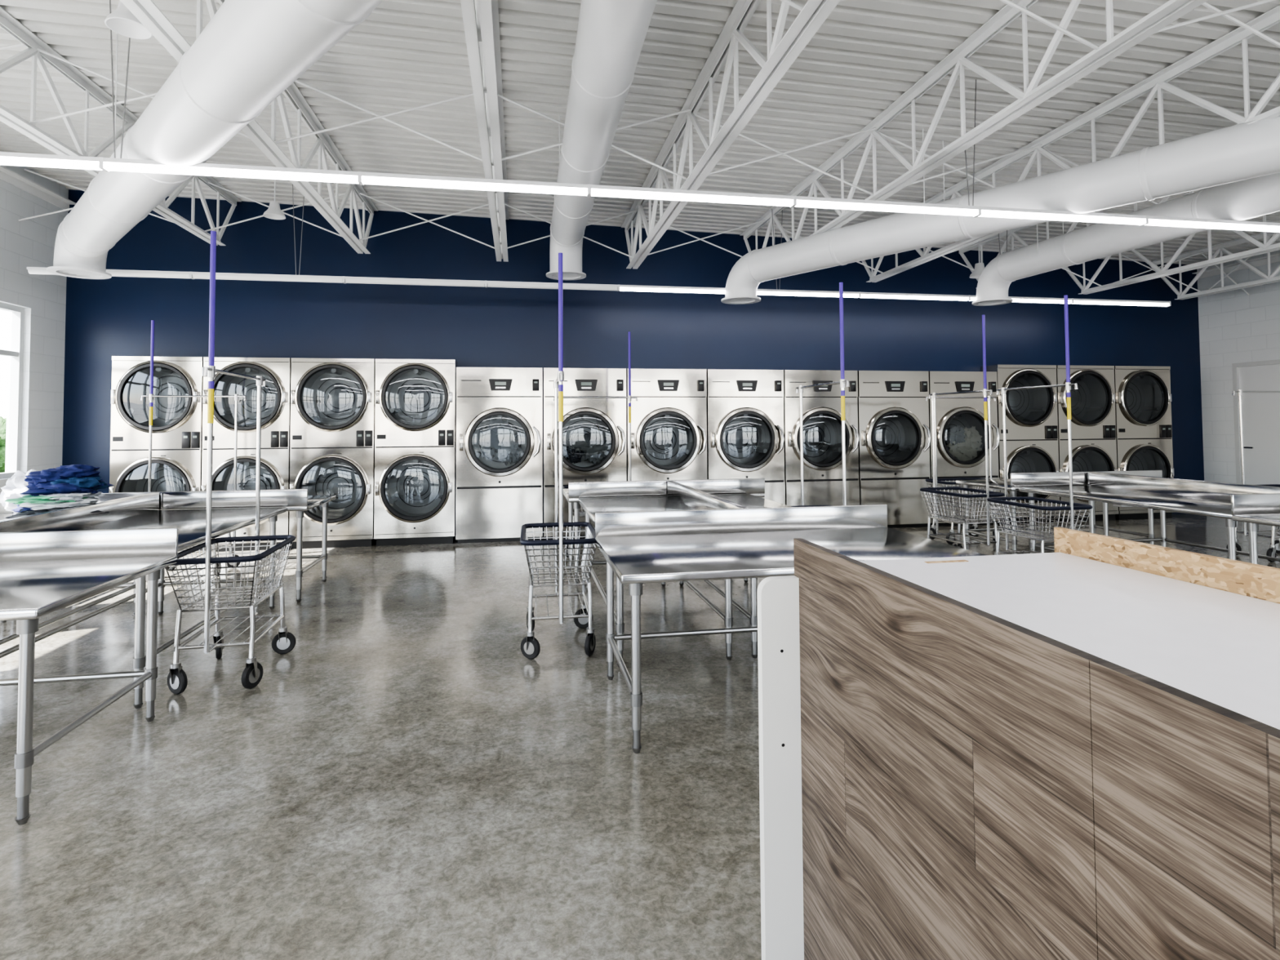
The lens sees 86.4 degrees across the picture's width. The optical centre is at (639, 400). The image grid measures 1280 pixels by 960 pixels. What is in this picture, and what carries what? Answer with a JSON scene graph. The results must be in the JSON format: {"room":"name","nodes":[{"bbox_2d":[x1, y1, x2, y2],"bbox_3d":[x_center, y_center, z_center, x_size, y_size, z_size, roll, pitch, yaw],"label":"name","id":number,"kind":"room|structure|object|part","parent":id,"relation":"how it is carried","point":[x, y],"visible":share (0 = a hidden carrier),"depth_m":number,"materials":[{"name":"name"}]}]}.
{"room":"laundry","nodes":[
{"label":"laundry","id":0,"kind":"room"},
{"bbox_2d":[0,164,68,493],"bbox_3d":[-5.441,-0.624,0.964,0.200,4.180,13.750,0,-2,-10],"label":"wall","id":1,"kind":"structure","parent":0,"point":[30,242],"depth_m":7.31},
{"bbox_2d":[0,302,24,479],"bbox_3d":[-6.306,-0.138,5.844,0.080,1.780,2.690,0,-2,-10],"label":"window","id":2,"kind":"structure","parent":1,"relation":"in","point":[16,353],"depth_m":7.12,"materials":[{"name":"grey"}]},
{"bbox_2d":[0,164,75,211],"bbox_3d":[-5.310,-2.460,1.054,0.090,0.095,13.750,0,-2,-10],"label":"trim","id":3,"kind":"structure","parent":1,"relation":"attached to","point":[7,175],"depth_m":7.22,"materials":[{"name":"paint"}]},
{"bbox_2d":[62,189,1204,536],"bbox_3d":[0.999,-0.376,9.184,15.750,4.180,0.200,0,-2,-10],"label":"wall","id":4,"kind":"structure","parent":0,"point":[472,326],"depth_m":8.73,"materials":[{"name":"blue paint"}]},
{"bbox_2d":[106,269,209,279],"bbox_3d":[-4.862,-1.274,6.908,0.937,0.071,0.064,0,-2,-10],"label":"strip light","id":5,"kind":"object","parent":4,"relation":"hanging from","point":[115,273],"depth_m":6.88,"materials":[{"name":"white paint"}]},
{"bbox_2d":[215,184,558,288],"bbox_3d":[-2.632,-1.747,7.320,3.478,1.018,0.064,0,-2,-10],"label":"strip light","id":6,"kind":"object","parent":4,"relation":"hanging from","point":[220,276],"depth_m":7.24,"materials":[{"name":"white paint"}]},
{"bbox_2d":[562,283,725,293],"bbox_3d":[0.060,-1.273,7.780,1.878,0.072,0.064,0,-2,-10],"label":"strip light","id":7,"kind":"object","parent":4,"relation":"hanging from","point":[565,286],"depth_m":7.75,"materials":[{"name":"white paint"}]},
{"bbox_2d":[756,278,839,297],"bbox_3d":[1.869,-1.337,8.102,1.024,0.199,0.064,0,-2,-10],"label":"strip light","id":8,"kind":"object","parent":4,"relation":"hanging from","point":[759,291],"depth_m":8.07,"materials":[{"name":"white paint"}]},
{"bbox_2d":[843,291,976,301],"bbox_3d":[3.304,-1.273,8.354,1.765,0.071,0.064,0,-2,-10],"label":"strip light","id":9,"kind":"object","parent":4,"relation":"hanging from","point":[846,294],"depth_m":8.33,"materials":[{"name":"white paint"}]},
{"bbox_2d":[1067,297,1171,306],"bbox_3d":[6.223,-1.271,8.871,1.548,0.075,0.064,0,-2,-10],"label":"strip light","id":10,"kind":"object","parent":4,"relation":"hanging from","point":[1070,300],"depth_m":8.85,"materials":[{"name":"white paint"}]},
{"bbox_2d":[1171,511,1189,515],"bbox_3d":[1.030,1.649,9.007,15.350,0.120,0.015,0,-2,-10],"label":"baseboard","id":11,"kind":"structure","parent":4,"relation":"attached to","point":[1172,513],"depth_m":10.25,"materials":[{"name":"blue paint"}]},
{"bbox_2d":[0,514,1279,959],"bbox_3d":[2.227,1.516,2.245,15.750,0.100,14.150,0,-2,-10],"label":"floor","id":12,"kind":"structure","parent":0,"point":[402,781],"depth_m":2.73,"materials":[{"name":"concrete"}]},
{"bbox_2d":[0,492,155,644],"bbox_3d":[-4.020,1.116,4.105,1.015,0.905,2.020,0,-2,-10],"label":"folding table","id":13,"kind":"object","parent":12,"relation":"on","point":[129,586],"visible":0.19,"depth_m":4.45,"materials":[{"name":"grey metal"}]},
{"bbox_2d":[0,468,36,515],"bbox_3d":[-4.213,0.642,4.726,0.320,0.342,0.363,0,-2,-10],"label":"laundry bag","id":14,"kind":"object","parent":13,"relation":"on","point":[15,485],"visible":0.23,"depth_m":4.61,"materials":[{"name":"white fabric"}]},
{"bbox_2d":[3,464,114,519],"bbox_3d":[-3.797,0.606,4.501,0.546,0.370,0.584,0,-2,-15],"label":"folded clothes","id":15,"kind":"object","parent":13,"relation":"on","point":[63,486],"visible":0.83,"depth_m":4.38,"materials":[{"name":"blue fabric"}]},
{"bbox_2d":[0,527,177,825],"bbox_3d":[-3.247,1.061,2.679,2.140,0.905,1.000,0,-2,-10],"label":"folding table","id":16,"kind":"object","parent":12,"relation":"on","point":[42,573],"visible":1,"depth_m":3.09,"materials":[{"name":"grey metal"}]},
{"bbox_2d":[0,492,286,708],"bbox_3d":[-3.055,1.116,4.276,0.925,0.905,2.020,0,-2,-10],"label":"folding table","id":17,"kind":"object","parent":12,"relation":"on","point":[140,512],"visible":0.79,"depth_m":4.37,"materials":[{"name":"grey metal"}]},
{"bbox_2d":[108,355,203,552],"bbox_3d":[-5.396,0.607,7.703,0.908,2.190,0.396,0,-2,-10],"label":"dryer","id":18,"kind":"object","parent":12,"relation":"on","point":[177,422],"visible":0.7,"depth_m":7.54,"materials":[{"name":"silver metal"}]},
{"bbox_2d":[0,488,335,602],"bbox_3d":[-3.773,1.168,5.646,2.140,0.905,0.870,0,-2,-10],"label":"folding table","id":19,"kind":"object","parent":12,"relation":"on","point":[298,500],"visible":0.53,"depth_m":5.37,"materials":[{"name":"grey metal"}]},
{"bbox_2d":[140,320,246,574],"bbox_3d":[-4.314,0.441,6.584,0.934,2.430,0.488,0,-2,-10],"label":"cart","id":20,"kind":"object","parent":12,"relation":"on","point":[151,396],"visible":0.24,"depth_m":6.55,"materials":[{"name":"silver metal"}]},
{"bbox_2d":[164,231,296,694],"bbox_3d":[-2.316,0.336,3.917,0.488,2.430,0.934,0,-2,-12],"label":"cart","id":21,"kind":"object","parent":12,"relation":"on","point":[284,642],"visible":0.98,"depth_m":3.65,"materials":[{"name":"silver metal"}]},
{"bbox_2d":[200,356,291,551],"bbox_3d":[-4.490,0.607,7.863,0.908,2.190,0.396,0,-2,-10],"label":"dryer","id":22,"kind":"object","parent":12,"relation":"on","point":[277,371],"visible":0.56,"depth_m":7.71,"materials":[{"name":"silver metal"}]},
{"bbox_2d":[288,357,376,549],"bbox_3d":[-3.584,0.607,8.024,0.908,2.190,0.396,0,-2,-10],"label":"dryer","id":23,"kind":"object","parent":12,"relation":"on","point":[332,442],"visible":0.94,"depth_m":7.86,"materials":[{"name":"silver metal"}]},
{"bbox_2d":[373,359,457,546],"bbox_3d":[-2.679,0.607,8.184,0.908,2.190,0.396,0,-2,-10],"label":"dryer","id":24,"kind":"object","parent":12,"relation":"on","point":[415,399],"visible":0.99,"depth_m":8.02,"materials":[{"name":"silver metal"}]},
{"bbox_2d":[455,367,542,542],"bbox_3d":[-1.713,0.652,8.341,1.020,2.100,0.420,0,-2,-10],"label":"dryer","id":25,"kind":"object","parent":12,"relation":"on","point":[499,491],"visible":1,"depth_m":8.19,"materials":[{"name":"brushed steel"},{"name":"black plastic"},{"name":"tinted glass"}]},
{"bbox_2d":[520,253,596,658],"bbox_3d":[-0.525,0.343,4.417,0.488,2.430,0.934,0,-2,-9],"label":"cart","id":26,"kind":"object","parent":12,"relation":"on","point":[583,618],"visible":0.99,"depth_m":4.11,"materials":[{"name":"silver metal"}]},
{"bbox_2d":[542,368,626,539],"bbox_3d":[-0.693,0.652,8.522,1.020,2.100,0.420,0,-2,-10],"label":"dryer","id":27,"kind":"object","parent":12,"relation":"on","point":[594,429],"visible":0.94,"depth_m":8.38,"materials":[{"name":"brushed steel"},{"name":"black plastic"},{"name":"tinted glass"}]},
{"bbox_2d":[553,331,637,557],"bbox_3d":[-0.481,0.449,7.473,0.934,2.430,0.488,0,-2,-10],"label":"cart","id":28,"kind":"object","parent":12,"relation":"on","point":[581,513],"visible":0.18,"depth_m":7.53,"materials":[{"name":"silver metal"}]},
{"bbox_2d":[577,480,742,667],"bbox_3d":[0.042,1.120,4.936,0.805,0.905,2.020,0,-2,-10],"label":"folding table","id":29,"kind":"object","parent":12,"relation":"on","point":[679,497],"visible":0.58,"depth_m":5.04,"materials":[{"name":"grey metal"}]},
{"bbox_2d":[563,478,764,586],"bbox_3d":[0.186,1.173,6.459,1.780,0.905,0.870,0,-2,-10],"label":"folding table","id":30,"kind":"object","parent":12,"relation":"on","point":[755,486],"visible":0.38,"depth_m":6.02,"materials":[{"name":"grey metal"}]},
{"bbox_2d":[626,368,706,480],"bbox_3d":[0.327,0.652,8.703,1.020,2.100,0.420,0,-2,-10],"label":"dryer","id":31,"kind":"object","parent":12,"relation":"on","point":[668,415],"visible":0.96,"depth_m":8.56,"materials":[{"name":"silver metal"}]},
{"bbox_2d":[671,480,791,657],"bbox_3d":[0.810,1.120,5.072,0.735,0.905,2.020,0,-2,-10],"label":"folding table","id":32,"kind":"object","parent":12,"relation":"on","point":[744,500],"visible":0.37,"depth_m":4.84,"materials":[{"name":"grey metal"}]},
{"bbox_2d":[706,368,785,504],"bbox_3d":[1.347,0.652,8.883,1.020,2.100,0.420,0,-2,-10],"label":"dryer","id":33,"kind":"object","parent":12,"relation":"on","point":[745,437],"visible":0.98,"depth_m":8.74,"materials":[{"name":"silver metal"}]},
{"bbox_2d":[595,504,986,753],"bbox_3d":[0.712,1.066,3.492,1.780,0.905,1.000,0,-2,-10],"label":"folding table","id":34,"kind":"object","parent":12,"relation":"on","point":[641,547],"visible":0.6,"depth_m":3.66,"materials":[{"name":"grey metal"}]},
{"bbox_2d":[791,282,849,506],"bbox_3d":[1.417,0.362,5.319,0.488,2.430,0.934,0,-2,-10],"label":"cart","id":35,"kind":"object","parent":12,"relation":"on","point":[843,383],"visible":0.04,"depth_m":4.97,"materials":[{"name":"silver metal"}]},
{"bbox_2d":[783,369,859,506],"bbox_3d":[2.367,0.652,9.064,1.020,2.100,0.420,0,-2,-10],"label":"dryer","id":36,"kind":"object","parent":12,"relation":"on","point":[821,405],"visible":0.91,"depth_m":8.91,"materials":[{"name":"silver metal"}]},
{"bbox_2d":[857,370,931,528],"bbox_3d":[3.388,0.653,9.245,1.020,2.100,0.420,0,-2,-10],"label":"dryer","id":37,"kind":"object","parent":12,"relation":"on","point":[895,436],"visible":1,"depth_m":9.10,"materials":[{"name":"silver metal"}]},
{"bbox_2d":[924,395,998,544],"bbox_3d":[3.842,0.801,8.124,0.934,1.720,0.488,0,-2,-10],"label":"cart","id":38,"kind":"object","parent":12,"relation":"on","point":[940,482],"visible":0.52,"depth_m":8.13,"materials":[{"name":"silver metal"}]},
{"bbox_2d":[920,315,1004,555],"bbox_3d":[3.217,0.405,6.856,0.488,2.430,0.934,0,-2,-13],"label":"cart","id":39,"kind":"object","parent":12,"relation":"on","point":[935,490],"visible":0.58,"depth_m":6.71,"materials":[{"name":"silver metal"}]},
{"bbox_2d":[928,371,1000,526],"bbox_3d":[4.408,0.653,9.426,1.020,2.100,0.420,0,-2,-10],"label":"dryer","id":40,"kind":"object","parent":12,"relation":"on","point":[960,422],"visible":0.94,"depth_m":9.27,"materials":[{"name":"silver metal"}]},
{"bbox_2d":[756,527,1279,959],"bbox_3d":[0.930,0.850,0.442,0.855,1.120,2.605,0,-2,-10],"label":"counter","id":41,"kind":"object","parent":12,"relation":"on","point":[1072,752],"depth_m":1.05,"materials":[{"name":"brown wood"}]},
{"bbox_3d":[0.335,0.940,1.622,0.095,1.030,0.028,0,-2,-10],"label":"gable panel","id":42,"kind":"part","parent":41,"relation":"part of","materials":[{"name":"white laminate"}]},
{"bbox_2d":[981,364,1060,524],"bbox_3d":[5.382,0.604,9.612,0.928,2.200,0.396,0,-2,-10],"label":"dryer","id":43,"kind":"object","parent":12,"relation":"on","point":[1031,414],"visible":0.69,"depth_m":9.45,"materials":[{"name":"silver metal"}]},
{"bbox_2d":[986,294,1092,555],"bbox_3d":[3.411,0.370,5.875,0.488,2.430,0.934,0,-2,-10],"label":"cart","id":44,"kind":"object","parent":12,"relation":"on","point":[1073,506],"visible":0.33,"depth_m":5.76,"materials":[{"name":"silver metal"}]},
{"bbox_2d":[955,470,1162,554],"bbox_3d":[4.396,1.173,7.205,1.730,0.905,0.870,0,-2,-10],"label":"folding table","id":45,"kind":"object","parent":12,"relation":"on","point":[1017,480],"visible":0.44,"depth_m":6.79,"materials":[{"name":"grey metal"}]},
{"bbox_2d":[1056,364,1119,521],"bbox_3d":[6.310,0.604,9.776,0.928,2.200,0.396,0,-2,-10],"label":"dryer","id":46,"kind":"object","parent":12,"relation":"on","point":[1093,416],"visible":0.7,"depth_m":9.61,"materials":[{"name":"silver metal"}]},
{"bbox_2d":[1114,365,1173,519],"bbox_3d":[7.237,0.604,9.941,0.928,2.200,0.396,0,-2,-10],"label":"dryer","id":47,"kind":"object","parent":12,"relation":"on","point":[1143,395],"visible":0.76,"depth_m":9.77,"materials":[{"name":"silver metal"}]},
{"bbox_2d":[1018,471,1279,559],"bbox_3d":[4.249,1.121,5.681,0.810,0.905,2.020,0,-2,-10],"label":"folding table","id":48,"kind":"object","parent":12,"relation":"on","point":[1203,498],"visible":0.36,"depth_m":5.71,"materials":[{"name":"grey metal"}]},
{"bbox_2d":[1095,471,1279,561],"bbox_3d":[5.056,1.121,5.824,0.810,0.905,2.020,0,-2,-10],"label":"folding table","id":49,"kind":"object","parent":12,"relation":"on","point":[1163,540],"visible":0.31,"depth_m":6.67,"materials":[{"name":"grey metal"}]},
{"bbox_2d":[1226,389,1279,562],"bbox_3d":[6.524,0.747,7.026,0.934,1.720,0.488,0,-2,-10],"label":"cart","id":50,"kind":"object","parent":12,"relation":"on","point":[1274,547],"visible":0.39,"depth_m":6.97,"materials":[{"name":"silver metal"}]},
{"bbox_2d":[1231,493,1279,564],"bbox_3d":[4.921,1.067,4.237,1.730,0.905,1.000,0,-2,-10],"label":"folding table","id":51,"kind":"object","parent":12,"relation":"on","point":[1254,509],"visible":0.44,"depth_m":4.58,"materials":[{"name":"grey metal"}]},
{"bbox_2d":[0,0,1279,264],"bbox_3d":[2.203,-2.575,2.388,15.750,0.506,14.150,0,-2,-10],"label":"ceiling","id":52,"kind":"structure","parent":0,"point":[865,55],"depth_m":5.39,"materials":[{"name":"paint"}]},
{"bbox_2d":[0,6,241,245],"bbox_3d":[-3.621,-2.299,1.352,0.140,0.646,13.720,0,-2,-10],"label":"joist","id":53,"kind":"object","parent":52,"relation":"attached to","point":[8,23],"visible":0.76,"depth_m":5.13,"materials":[{"name":"paint"}]},
{"bbox_2d":[104,0,152,39],"bbox_3d":[-2.820,-2.285,3.769,0.215,0.468,0.215,0,-2,-10],"label":"pendant lamp","id":54,"kind":"object","parent":52,"relation":"hanging from","point":[122,21],"depth_m":3.76,"materials":[{"name":"white metal"}]},
{"bbox_2d":[46,0,383,279],"bbox_3d":[-2.055,-1.926,3.446,9.172,1.234,0.471,-2,-3,43],"label":"air duct","id":55,"kind":"object","parent":52,"relation":"hanging from","point":[249,52],"visible":0.97,"depth_m":3.36,"materials":[{"name":"metal"}]},
{"bbox_2d":[120,0,377,253],"bbox_3d":[-2.094,-2.264,1.621,0.140,0.646,13.720,0,-2,-10],"label":"joist","id":56,"kind":"object","parent":52,"relation":"attached to","point":[146,11],"visible":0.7,"depth_m":5.58,"materials":[{"name":"paint"}]},
{"bbox_2d":[262,179,285,219],"bbox_3d":[-3.868,-2.173,7.218,0.215,0.458,0.215,0,-2,-10],"label":"pendant lamp","id":57,"kind":"object","parent":52,"relation":"hanging from","point":[273,211],"depth_m":7.18,"materials":[{"name":"white metal"}]},
{"bbox_2d":[460,0,508,262],"bbox_3d":[-0.538,-2.229,1.895,0.140,0.646,13.720,0,-2,-10],"label":"joist","id":58,"kind":"object","parent":52,"relation":"attached to","point":[480,17],"visible":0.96,"depth_m":4.43,"materials":[{"name":"paint"}]},
{"bbox_2d":[546,0,657,280],"bbox_3d":[0.054,-2.083,2.718,0.494,0.872,11.185,0,-2,-10],"label":"air duct","id":59,"kind":"object","parent":52,"relation":"hanging from","point":[611,36],"visible":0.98,"depth_m":4.38,"materials":[{"name":"metal"}]},
{"bbox_2d":[0,0,1279,232],"bbox_3d":[1.075,-1.930,4.782,11.445,1.146,0.064,0,-2,-10],"label":"strip light","id":60,"kind":"object","parent":52,"relation":"hanging from","point":[106,164],"visible":0.97,"depth_m":4.48,"materials":[{"name":"white paint"}]},
{"bbox_2d":[621,0,839,269],"bbox_3d":[1.018,-2.194,2.170,0.140,0.646,13.720,0,-2,-10],"label":"joist","id":61,"kind":"object","parent":52,"relation":"attached to","point":[783,52],"visible":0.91,"depth_m":4.70,"materials":[{"name":"paint"}]},
{"bbox_2d":[739,0,1208,252],"bbox_3d":[2.613,-2.159,2.451,0.140,0.646,13.720,0,-2,-10],"label":"joist","id":62,"kind":"object","parent":52,"relation":"attached to","point":[1032,95],"visible":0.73,"depth_m":4.61,"materials":[{"name":"paint"}]},
{"bbox_2d":[968,240,984,278],"bbox_3d":[4.307,-1.896,8.656,0.238,0.645,0.238,0,-2,-10],"label":"ceiling speaker","id":63,"kind":"object","parent":52,"relation":"hanging from","point":[979,267],"depth_m":8.61},
{"bbox_2d":[720,115,1279,304],"bbox_3d":[3.789,-1.830,4.578,0.444,1.152,8.688,1,-3,-40],"label":"air duct","id":64,"kind":"object","parent":52,"relation":"hanging from","point":[1242,151],"visible":0.97,"depth_m":5.14,"materials":[{"name":"metal"}]},
{"bbox_2d":[1008,296,1063,303],"bbox_3d":[5.007,-1.273,8.656,0.784,0.071,0.064,0,-2,-10],"label":"strip light","id":65,"kind":"object","parent":52,"relation":"hanging from","point":[1015,299],"depth_m":8.64,"materials":[{"name":"white paint"}]},
{"bbox_2d":[862,4,1279,282],"bbox_3d":[4.189,-2.123,2.729,0.140,0.646,13.720,0,-2,-10],"label":"joist","id":66,"kind":"object","parent":52,"relation":"attached to","point":[1157,82],"visible":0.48,"depth_m":5.12,"materials":[{"name":"paint"}]},
{"bbox_2d":[958,191,1193,281],"bbox_3d":[5.784,-2.087,3.010,0.140,0.646,13.720,0,-2,-10],"label":"joist","id":67,"kind":"object","parent":52,"relation":"attached to","point":[1011,233],"visible":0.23,"depth_m":8.74,"materials":[{"name":"paint"}]},
{"bbox_2d":[972,172,1279,306],"bbox_3d":[4.930,-1.811,4.601,0.420,1.122,7.233,0,-2,-15],"label":"air duct","id":68,"kind":"object","parent":52,"relation":"hanging from","point":[1253,197],"visible":0.93,"depth_m":6.18,"materials":[{"name":"metal"}]},
{"bbox_2d":[1064,214,1279,294],"bbox_3d":[7.360,-2.052,3.288,0.140,0.646,13.720,0,-2,-10],"label":"joist","id":69,"kind":"object","parent":52,"relation":"attached to","point":[1265,247],"visible":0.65,"depth_m":8.23,"materials":[{"name":"paint"}]},
{"bbox_2d":[1149,231,1279,299],"bbox_3d":[8.935,-2.016,3.566,0.140,0.646,13.720,0,-2,-10],"label":"joist","id":70,"kind":"object","parent":52,"relation":"attached to","point":[1220,248],"visible":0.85,"depth_m":9.27,"materials":[{"name":"paint"}]},
{"bbox_2d":[0,43,1159,204],"bbox_3d":[1.609,-2.049,5.745,15.277,0.900,0.078,0,-2,-10],"label":"cross","id":71,"kind":"object","parent":70,"relation":"attached to","point":[146,95],"visible":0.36,"depth_m":5.29,"materials":[{"name":"paint"}]},
{"bbox_2d":[17,168,1251,294],"bbox_3d":[1.147,-1.955,8.352,15.277,0.900,0.078,0,-2,-10],"label":"cross","id":72,"kind":"object","parent":70,"relation":"attached to","point":[28,171],"visible":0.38,"depth_m":7.91,"materials":[{"name":"paint"}]},
{"bbox_2d":[779,0,1279,49],"bbox_3d":[2.010,-2.131,3.481,15.277,0.900,0.078,0,-2,-10],"label":"cross","id":73,"kind":"object","parent":70,"relation":"attached to","point":[1219,12],"visible":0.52,"depth_m":3.60,"materials":[{"name":"paint"}]},
{"bbox_2d":[1196,249,1279,483],"bbox_3d":[9.870,-0.621,3.676,0.200,4.180,13.750,0,-2,-10],"label":"wall","id":74,"kind":"structure","parent":0,"point":[1236,326],"depth_m":10.04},
{"bbox_2d":[1191,253,1279,279],"bbox_3d":[9.718,-2.158,3.704,0.090,0.095,13.750,0,-2,-10],"label":"trim","id":75,"kind":"structure","parent":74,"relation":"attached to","point":[1274,258],"depth_m":9.83,"materials":[{"name":"paint"}]},
{"bbox_2d":[1231,359,1279,484],"bbox_3d":[8.776,0.556,9.420,0.151,2.240,1.020,0,-2,-10],"label":"door","id":76,"kind":"structure","parent":74,"relation":"in","point":[1260,411],"depth_m":9.62,"materials":[{"name":"white paint"}]},
{"label":"outside","id":77,"kind":"structure","parent":0,"visible":0},
{"bbox_3d":[2.733,1.096,-15.433,120.000,0.200,88.750,0,-2,-10],"label":"ground","id":78,"kind":"structure","parent":77,"visible":0},
{"bbox_2d":[0,416,6,472],"bbox_3d":[-11.522,1.174,11.821,2.141,1.905,2.038,0,-2,-10],"label":"shrub","id":79,"kind":"object","parent":78,"relation":"on","point":[2,421],"visible":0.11,"depth_m":11.52,"materials":[{"name":"green plant"}]}
]}

